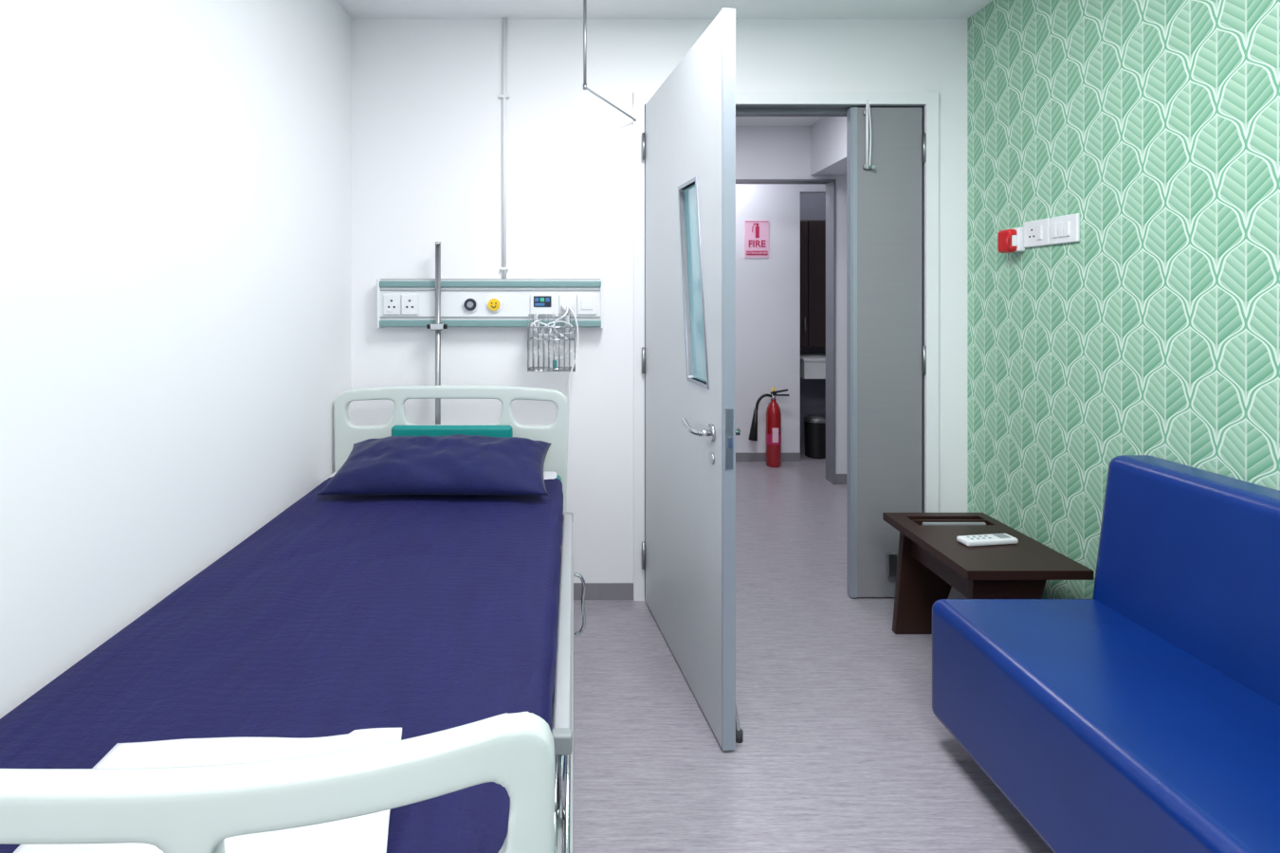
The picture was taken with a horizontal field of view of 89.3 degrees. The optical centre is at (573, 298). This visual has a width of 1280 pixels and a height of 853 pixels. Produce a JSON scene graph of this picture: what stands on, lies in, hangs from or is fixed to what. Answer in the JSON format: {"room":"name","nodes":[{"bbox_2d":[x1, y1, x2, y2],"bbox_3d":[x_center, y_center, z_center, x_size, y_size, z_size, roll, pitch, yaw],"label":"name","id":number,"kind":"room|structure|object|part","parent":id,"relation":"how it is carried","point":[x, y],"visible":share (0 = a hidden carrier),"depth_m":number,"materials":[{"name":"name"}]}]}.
{"room":"hospital room","nodes":[
{"label":"hospital room","id":0,"kind":"room"},
{"bbox_2d":[0,0,351,718],"bbox_3d":[-1.005,0.045,0.521,0.120,2.470,4.442,0,0,0],"label":"wall","id":1,"kind":"structure","parent":0,"point":[175,175],"depth_m":1.45,"materials":[{"name":"paint"}]},
{"bbox_2d":[351,18,967,583],"bbox_3d":[0.355,0.045,2.812,2.840,2.470,0.140,0,0,0],"label":"wall","id":2,"kind":"structure","parent":0,"point":[427,106],"depth_m":2.74,"materials":[{"name":"paint"}]},
{"bbox_2d":[376,278,603,329],"bbox_3d":[-0.347,0.021,2.702,0.942,0.207,0.081,0,0,0],"label":"panel","id":3,"kind":"object","parent":2,"relation":"attached to","point":[400,302],"visible":1,"depth_m":2.68,"materials":[{"name":"white plastic"}]},
{"bbox_2d":[383,294,418,314],"bbox_3d":[-0.718,0.025,2.677,0.145,0.084,0.010,0,0,0],"label":"socket","id":4,"kind":"object","parent":3,"relation":"attached to","point":[393,304],"depth_m":2.67,"materials":[{"name":"white plastic"}]},
{"bbox_2d":[426,241,447,424],"bbox_3d":[-0.558,0.524,2.652,0.120,1.512,0.120,0,0,0],"label":"pole","id":5,"kind":"object","parent":3,"relation":"attached to","point":[437,326],"visible":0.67,"depth_m":2.64,"materials":[{"name":"metal"}]},
{"bbox_3d":[-0.560,0.115,2.645,0.080,0.020,0.020,0,0,0],"label":"clamp knob","id":6,"kind":"part","parent":5,"relation":"part of","materials":[{"name":"black plastic"}]},
{"bbox_2d":[463,298,476,310],"bbox_3d":[-0.428,0.025,2.672,0.050,0.050,0.012,0,0,0],"label":"outlet","id":7,"kind":"object","parent":3,"relation":"attached to","point":[469,304],"depth_m":2.67,"materials":[{"name":"blue plastic"}]},
{"bbox_3d":[-0.347,-0.035,2.680,0.924,0.006,0.004,0,0,0],"label":"rail","id":8,"kind":"part","parent":3,"relation":"part of","materials":[{"name":"grey plastic"}]},
{"bbox_3d":[-0.347,0.078,2.680,0.924,0.006,0.004,0,0,0],"label":"rail","id":9,"kind":"part","parent":3,"relation":"part of","materials":[{"name":"grey plastic"}]},
{"bbox_2d":[487,298,499,310],"bbox_3d":[-0.330,0.025,2.672,0.050,0.050,0.012,0,0,0],"label":"outlet","id":10,"kind":"object","parent":3,"relation":"attached to","point":[493,304],"depth_m":2.67,"materials":[{"name":"yellow plastic"}]},
{"bbox_3d":[-0.133,0.025,2.676,0.095,0.084,0.012,0,0,0],"label":"module frame","id":11,"kind":"part","parent":3,"relation":"part of","materials":[{"name":"white plastic"}]},
{"bbox_2d":[527,298,578,511],"bbox_3d":[-0.083,0.638,2.628,0.208,1.274,0.090,0,0,0],"label":"wire basket","id":12,"kind":"object","parent":3,"relation":"attached to","point":[567,304],"visible":0.91,"depth_m":2.61,"materials":[{"name":"silver metal"}]},
{"bbox_2d":[559,294,596,314],"bbox_3d":[0.018,0.025,2.678,0.155,0.084,0.008,0,0,0],"label":"socket","id":13,"kind":"object","parent":3,"relation":"attached to","point":[583,304],"depth_m":2.67,"materials":[{"name":"white plastic"}]},
{"bbox_2d":[498,17,509,278],"bbox_3d":[-0.294,-0.636,2.733,0.044,1.108,0.018,0,0,0],"label":"conduit","id":14,"kind":"object","parent":2,"relation":"attached to","point":[503,96],"visible":0.96,"depth_m":2.73,"materials":[{"name":"white plastic"}]},
{"bbox_2d":[641,10,743,747],"bbox_3d":[0.390,0.232,2.272,0.094,2.096,0.908,0,0,-7],"label":"door","id":15,"kind":"structure","parent":2,"relation":"in","point":[684,116],"depth_m":2.15,"materials":[{"name":"laminate"}]},
{"bbox_3d":[0.294,1.080,2.709,0.015,0.110,0.015,0,0,0],"label":"hinge","id":16,"kind":"part","parent":15,"relation":"part of","materials":[{"name":"silver metal"}]},
{"bbox_3d":[0.294,-0.640,2.709,0.015,0.110,0.015,0,0,0],"label":"hinge","id":17,"kind":"part","parent":15,"relation":"part of","materials":[{"name":"silver metal"}]},
{"bbox_3d":[0.294,0.260,2.709,0.015,0.110,0.015,0,0,0],"label":"hinge","id":18,"kind":"part","parent":15,"relation":"part of","materials":[{"name":"silver metal"}]},
{"bbox_2d":[677,176,709,389],"bbox_3d":[0.403,-0.058,2.085,0.042,0.659,0.310,0,0,-7],"label":"bead","id":19,"kind":"object","parent":15,"relation":"attached to","point":[705,386],"visible":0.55,"depth_m":2.13,"materials":[{"name":"metal"}]},
{"bbox_2d":[697,429,711,436],"bbox_3d":[0.387,0.395,1.893,0.045,0.018,0.018,0,0,-7],"label":"spindle","id":20,"kind":"object","parent":15,"relation":"attached to","point":[701,432],"visible":0.76,"depth_m":1.89,"materials":[{"name":"silver metal"}]},
{"bbox_2d":[681,418,698,436],"bbox_3d":[0.353,0.390,1.953,0.028,0.031,0.136,0,0,-11],"label":"lever","id":21,"kind":"object","parent":20,"relation":"attached to","point":[685,422],"visible":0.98,"depth_m":1.94,"materials":[{"name":"silver metal"}]},
{"bbox_2d":[707,423,715,441],"bbox_3d":[0.405,0.395,1.895,0.009,0.052,0.052,0,0,-7],"label":"rose","id":22,"kind":"object","parent":15,"relation":"attached to","point":[710,427],"visible":0.88,"depth_m":1.88,"materials":[{"name":"silver metal"}]},
{"bbox_2d":[708,452,714,464],"bbox_3d":[0.406,0.470,1.896,0.006,0.036,0.036,0,0,-7],"label":"plate","id":23,"kind":"object","parent":15,"relation":"attached to","point":[711,456],"visible":1,"depth_m":1.89,"materials":[{"name":"silver metal"}]},
{"bbox_2d":[721,7,735,750],"bbox_3d":[0.438,0.228,1.817,0.038,2.089,0.006,0,0,-7],"label":"strip","id":24,"kind":"object","parent":15,"relation":"attached to","point":[728,15],"visible":1,"depth_m":1.81,"materials":[{"name":"metal"}]},
{"bbox_2d":[725,408,732,469],"bbox_3d":[0.438,0.395,1.813,0.022,0.170,0.002,0,0,-7],"label":"lock plate","id":25,"kind":"object","parent":24,"relation":"attached to","point":[728,411],"visible":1,"depth_m":1.81,"materials":[{"name":"metal"}]},
{"bbox_2d":[727,437,731,448],"bbox_3d":[0.439,0.405,1.809,0.012,0.030,0.006,0,0,-7],"label":"latch","id":26,"kind":"object","parent":25,"relation":"attached to","point":[729,439],"visible":1,"depth_m":1.81,"materials":[{"name":"silver metal"}]},
{"bbox_3d":[0.467,1.202,1.868,0.034,0.108,0.015,0,0,0],"label":"stop arm","id":27,"kind":"part","parent":15,"relation":"part of","materials":[{"name":"silver metal"}]},
{"bbox_2d":[573,583,966,600],"bbox_3d":[0.365,1.245,2.739,2.620,0.070,0.006,0,0,0],"label":"baseboard","id":28,"kind":"structure","parent":2,"relation":"attached to","point":[594,591],"depth_m":2.74,"materials":[{"name":"plastic"}]},
{"bbox_2d":[633,91,938,601],"bbox_3d":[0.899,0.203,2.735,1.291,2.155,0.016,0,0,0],"label":"trim","id":29,"kind":"structure","parent":2,"relation":"attached to","point":[930,100],"depth_m":2.73,"materials":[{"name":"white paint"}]},
{"bbox_2d":[852,104,921,598],"bbox_3d":[1.335,0.226,2.751,0.298,2.092,0.070,0,0,0],"label":"door","id":30,"kind":"structure","parent":2,"relation":"in","point":[888,192],"depth_m":2.74,"materials":[{"name":"grey paint"}]},
{"bbox_2d":[846,107,852,597],"bbox_3d":[1.183,0.229,2.765,0.006,2.086,0.038,0,0,0],"label":"edge rebate","id":31,"kind":"object","parent":30,"relation":"attached to","point":[849,111],"visible":1,"depth_m":2.75,"materials":[{"name":"paint"}]},
{"bbox_3d":[1.196,0.229,2.743,0.020,2.086,0.004,0,0,0],"label":"edge stile","id":32,"kind":"part","parent":30,"relation":"part of","materials":[{"name":"grey metal"}]},
{"bbox_2d":[862,164,870,169],"bbox_3d":[1.244,-0.560,2.736,0.028,0.020,0.016,0,0,0],"label":"guide","id":33,"kind":"object","parent":30,"relation":"attached to","point":[864,165],"visible":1,"depth_m":2.73,"materials":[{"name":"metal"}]},
{"bbox_2d":[865,99,868,168],"bbox_3d":[1.243,-0.695,2.730,0.010,0.290,0.010,0,0,0],"label":"rod","id":34,"kind":"object","parent":30,"relation":"attached to","point":[867,104],"visible":1,"depth_m":2.73,"materials":[{"name":"silver metal"}]},
{"bbox_3d":[1.251,-0.690,2.723,0.011,0.260,0.007,0,0,0],"label":"bolt cord","id":35,"kind":"part","parent":30,"relation":"part of","materials":[{"name":"white plastic"}]},
{"bbox_2d":[886,552,896,577],"bbox_3d":[1.350,1.130,2.735,0.040,0.100,0.018,0,0,0],"label":"bolt","id":36,"kind":"object","parent":30,"relation":"attached to","point":[891,557],"visible":0.87,"depth_m":2.73,"materials":[{"name":"metal"}]},
{"bbox_2d":[922,346,926,374],"bbox_3d":[1.488,0.260,2.736,0.014,0.120,0.014,0,0,0],"label":"hinge","id":37,"kind":"object","parent":2,"relation":"attached to","point":[923,347],"visible":1,"depth_m":2.73,"materials":[{"name":"metal"}]},
{"bbox_2d":[922,133,926,162],"bbox_3d":[1.488,-0.640,2.736,0.014,0.120,0.014,0,0,0],"label":"hinge","id":38,"kind":"object","parent":2,"relation":"attached to","point":[923,135],"visible":1,"depth_m":2.73,"materials":[{"name":"metal"}]},
{"bbox_2d":[336,0,993,126],"bbox_3d":[0.800,-1.240,2.250,3.800,0.100,8.100,0,0,0],"label":"ceiling","id":39,"kind":"structure","parent":0,"point":[355,9],"depth_m":2.66,"materials":[{"name":"paint"}]},
{"bbox_2d":[583,0,636,121],"bbox_3d":[0.141,-0.971,2.553,0.248,0.439,0.355,0,0,0],"label":"hanging rod","id":40,"kind":"object","parent":39,"relation":"hanging from","point":[585,87],"depth_m":2.40,"materials":[{"name":"silver metal"}]},
{"bbox_2d":[810,116,846,175],"bbox_3d":[2.118,-1.020,3.670,0.964,0.340,1.560,0,0,0],"label":"bulkhead","id":41,"kind":"object","parent":39,"relation":"attached to","point":[829,134],"visible":0.14,"depth_m":4.17,"materials":[{"name":"paint"}]},
{"bbox_2d":[735,183,825,453],"bbox_3d":[0.800,0.045,5.110,3.600,2.470,0.100,0,0,0],"label":"wall","id":42,"kind":"structure","parent":0,"point":[767,289],"depth_m":5.06,"materials":[{"name":"white paint"}]},
{"bbox_2d":[744,220,768,257],"bbox_3d":[1.436,-0.467,5.056,0.192,0.293,0.009,0,0,0],"label":"fire extinguisher sign","id":43,"kind":"object","parent":42,"relation":"attached to","point":[756,232],"visible":1,"depth_m":5.05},
{"bbox_2d":[735,126,846,474],"bbox_3d":[0.800,0.045,4.505,3.600,2.470,0.110,0,0,0],"label":"wall","id":44,"kind":"structure","parent":0,"point":[761,152],"depth_m":4.45,"materials":[{"name":"paint"}]},
{"bbox_2d":[735,179,835,484],"bbox_3d":[1.350,0.230,4.500,0.900,2.100,0.140,0,0,0],"label":"trim","id":45,"kind":"structure","parent":44,"relation":"attached to","point":[830,183],"depth_m":4.48,"materials":[{"name":"grey metal"}]},
{"bbox_2d":[735,453,846,484],"bbox_3d":[0.800,1.245,4.751,3.600,0.070,0.618,0,0,0],"label":"baseboard","id":46,"kind":"structure","parent":44,"relation":"attached to","point":[840,479],"depth_m":5.05,"materials":[{"name":"plastic"}]},
{"bbox_2d":[800,193,825,441],"bbox_3d":[2.152,0.045,5.803,0.895,2.470,0.095,0,0,0],"label":"wall","id":47,"kind":"structure","parent":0,"point":[813,206],"depth_m":5.75,"materials":[{"name":"grey paint"}]},
{"bbox_2d":[800,219,825,347],"bbox_3d":[2.140,-0.125,5.610,0.840,1.090,0.280,0,0,0],"label":"upper cabinet","id":48,"kind":"object","parent":47,"relation":"attached to","point":[813,232],"depth_m":5.49,"materials":[{"name":"black wood"}]},
{"bbox_2d":[800,353,825,379],"bbox_3d":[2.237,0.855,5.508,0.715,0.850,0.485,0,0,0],"label":"countertop","id":49,"kind":"structure","parent":0,"point":[813,366],"depth_m":5.28,"materials":[{"name":"white plastic"}]},
{"bbox_2d":[573,441,1053,852],"bbox_3d":[0.800,1.330,2.250,3.800,0.100,8.100,0,0,0],"label":"floor","id":50,"kind":"structure","parent":0,"point":[844,748],"depth_m":1.90,"materials":[{"name":"plastic"}]},
{"bbox_2d":[0,385,585,852],"bbox_3d":[-0.450,0.813,1.573,0.970,0.934,2.011,0,0,0],"label":"hospital bed","id":51,"kind":"object","parent":50,"relation":"on","point":[447,621],"visible":0.79,"depth_m":1.13,"materials":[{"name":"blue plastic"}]},
{"bbox_2d":[13,728,402,852],"bbox_3d":[-0.439,0.651,0.849,0.448,0.022,0.230,0,0,0],"label":"sheet","id":52,"kind":"object","parent":51,"relation":"on","point":[368,833],"visible":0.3,"depth_m":0.89,"materials":[{"name":"fabric"}]},
{"bbox_3d":[-0.477,0.689,0.639,0.915,0.503,0.145,0,0,0],"label":"footboard","id":53,"kind":"part","parent":51,"relation":"part of","materials":[{"name":"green plastic"}]},
{"bbox_2d":[316,434,551,495],"bbox_3d":[-0.458,0.572,2.268,0.750,0.153,0.354,0,0,0],"label":"pillow","id":54,"kind":"object","parent":51,"relation":"on","point":[457,464],"visible":1,"depth_m":2.15,"materials":[{"name":"blue fabric"}]},
{"bbox_3d":[-0.477,0.633,2.543,0.915,0.574,0.070,0,0,0],"label":"headboard","id":55,"kind":"part","parent":51,"relation":"part of","materials":[{"name":"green plastic"}]},
{"bbox_3d":[-0.034,0.920,1.510,0.012,0.012,1.620,0,0,0],"label":"rail","id":56,"kind":"part","parent":51,"relation":"part of","materials":[{"name":"silver metal"}]},
{"bbox_3d":[-0.021,0.781,1.720,0.034,0.027,1.160,0,0,0],"label":"rail","id":57,"kind":"part","parent":51,"relation":"part of","materials":[{"name":"metal"}]},
{"bbox_3d":[-0.012,0.920,1.510,0.012,0.012,1.620,0,0,0],"label":"rail","id":58,"kind":"part","parent":51,"relation":"part of","materials":[{"name":"silver metal"}]},
{"bbox_2d":[748,387,789,467],"bbox_3d":[1.491,0.980,4.928,0.314,0.600,0.117,0,0,0],"label":"fire extinguisher","id":59,"kind":"object","parent":50,"relation":"on","point":[773,411],"visible":1,"depth_m":4.89,"materials":[{"name":"red metal"}]},
{"bbox_3d":[1.573,0.712,4.930,0.130,0.036,0.020,0,0,0],"label":"lever","id":60,"kind":"part","parent":59,"relation":"part of","materials":[{"name":"black plastic"}]},
{"bbox_2d":[803,414,825,458],"bbox_3d":[1.965,1.110,5.220,0.196,0.340,0.196,0,0,0],"label":"trash bin","id":61,"kind":"object","parent":50,"relation":"on","point":[814,425],"visible":0.82,"depth_m":5.14,"materials":[{"name":"black plastic"}]},
{"bbox_3d":[1.965,0.965,5.220,0.196,0.050,0.196,0,0,0],"label":"bin lid","id":62,"kind":"part","parent":61,"relation":"part of","materials":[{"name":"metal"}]},
{"bbox_2d":[882,512,1093,634],"bbox_3d":[1.393,1.054,2.232,0.385,0.452,0.535,0,0,0],"label":"side table","id":63,"kind":"object","parent":50,"relation":"on","point":[931,559],"visible":0.75,"depth_m":2.22,"materials":[{"name":"brown wood"}]},
{"bbox_3d":[1.377,1.069,2.470,0.304,0.422,0.030,0,0,0],"label":"leg","id":64,"kind":"part","parent":63,"relation":"part of","materials":[{"name":"brown wood"}]},
{"bbox_2d":[922,522,986,525],"bbox_3d":[1.405,0.838,2.381,0.230,0.020,0.013,0,0,0],"label":"tray","id":65,"kind":"object","parent":63,"relation":"on","point":[923,523],"depth_m":2.38,"materials":[{"name":"grey plastic"}]},
{"bbox_2d":[956,533,1018,547],"bbox_3d":[1.405,0.819,2.190,0.190,0.021,0.056,0,0,-8],"label":"remote control","id":66,"kind":"object","parent":63,"relation":"on","point":[993,539],"visible":1,"depth_m":2.17,"materials":[{"name":"white plastic"}]},
{"bbox_3d":[1.367,1.069,2.045,0.264,0.422,0.030,0,0,0],"label":"leg","id":67,"kind":"part","parent":63,"relation":"part of","materials":[{"name":"brown wood"}]},
{"bbox_2d":[932,455,1279,852],"bbox_3d":[1.342,0.863,0.756,0.645,0.835,2.212,0,0,0],"label":"sofa","id":68,"kind":"object","parent":50,"relation":"on","point":[1142,715],"visible":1,"depth_m":1.46,"materials":[{"name":"blue leather"}]},
{"bbox_3d":[1.310,1.028,0.756,0.580,0.345,2.212,0,0,0],"label":"seat","id":69,"kind":"part","parent":68,"relation":"part of","materials":[{"name":"blue leather"}]},
{"bbox_3d":[1.567,0.713,0.756,0.196,0.535,2.212,0,0,0],"label":"backrest","id":70,"kind":"part","parent":68,"relation":"part of","materials":[{"name":"blue leather"}]},
{"bbox_2d":[967,0,1279,599],"bbox_3d":[1.725,0.045,0.521,0.100,2.470,4.442,0,0,0],"label":"wall","id":71,"kind":"structure","parent":0,"point":[1156,332],"depth_m":2.00,"materials":[{"name":"green paper"}]},
{"bbox_2d":[997,227,1025,253],"bbox_3d":[1.637,-0.218,2.425,0.076,0.093,0.090,0,0,0],"label":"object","id":72,"kind":"object","parent":71,"relation":"attached to","point":[1010,240],"visible":1,"depth_m":2.39,"materials":[{"name":"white plastic"}]},
{"bbox_2d":[1024,213,1079,247],"bbox_3d":[1.667,-0.235,2.256,0.017,0.094,0.253,0,0,0],"label":"panel","id":73,"kind":"object","parent":71,"relation":"attached to","point":[1066,228],"visible":1,"depth_m":2.23,"materials":[{"name":"white plastic"}]},
{"bbox_3d":[1.669,-0.235,2.321,0.012,0.094,0.125,0,0,0],"label":"plate","id":74,"kind":"part","parent":73,"relation":"part of","materials":[{"name":"white plastic"}]},
{"bbox_3d":[1.669,-0.235,2.192,0.012,0.094,0.125,0,0,0],"label":"plate","id":75,"kind":"part","parent":73,"relation":"part of","materials":[{"name":"white plastic"}]}
]}

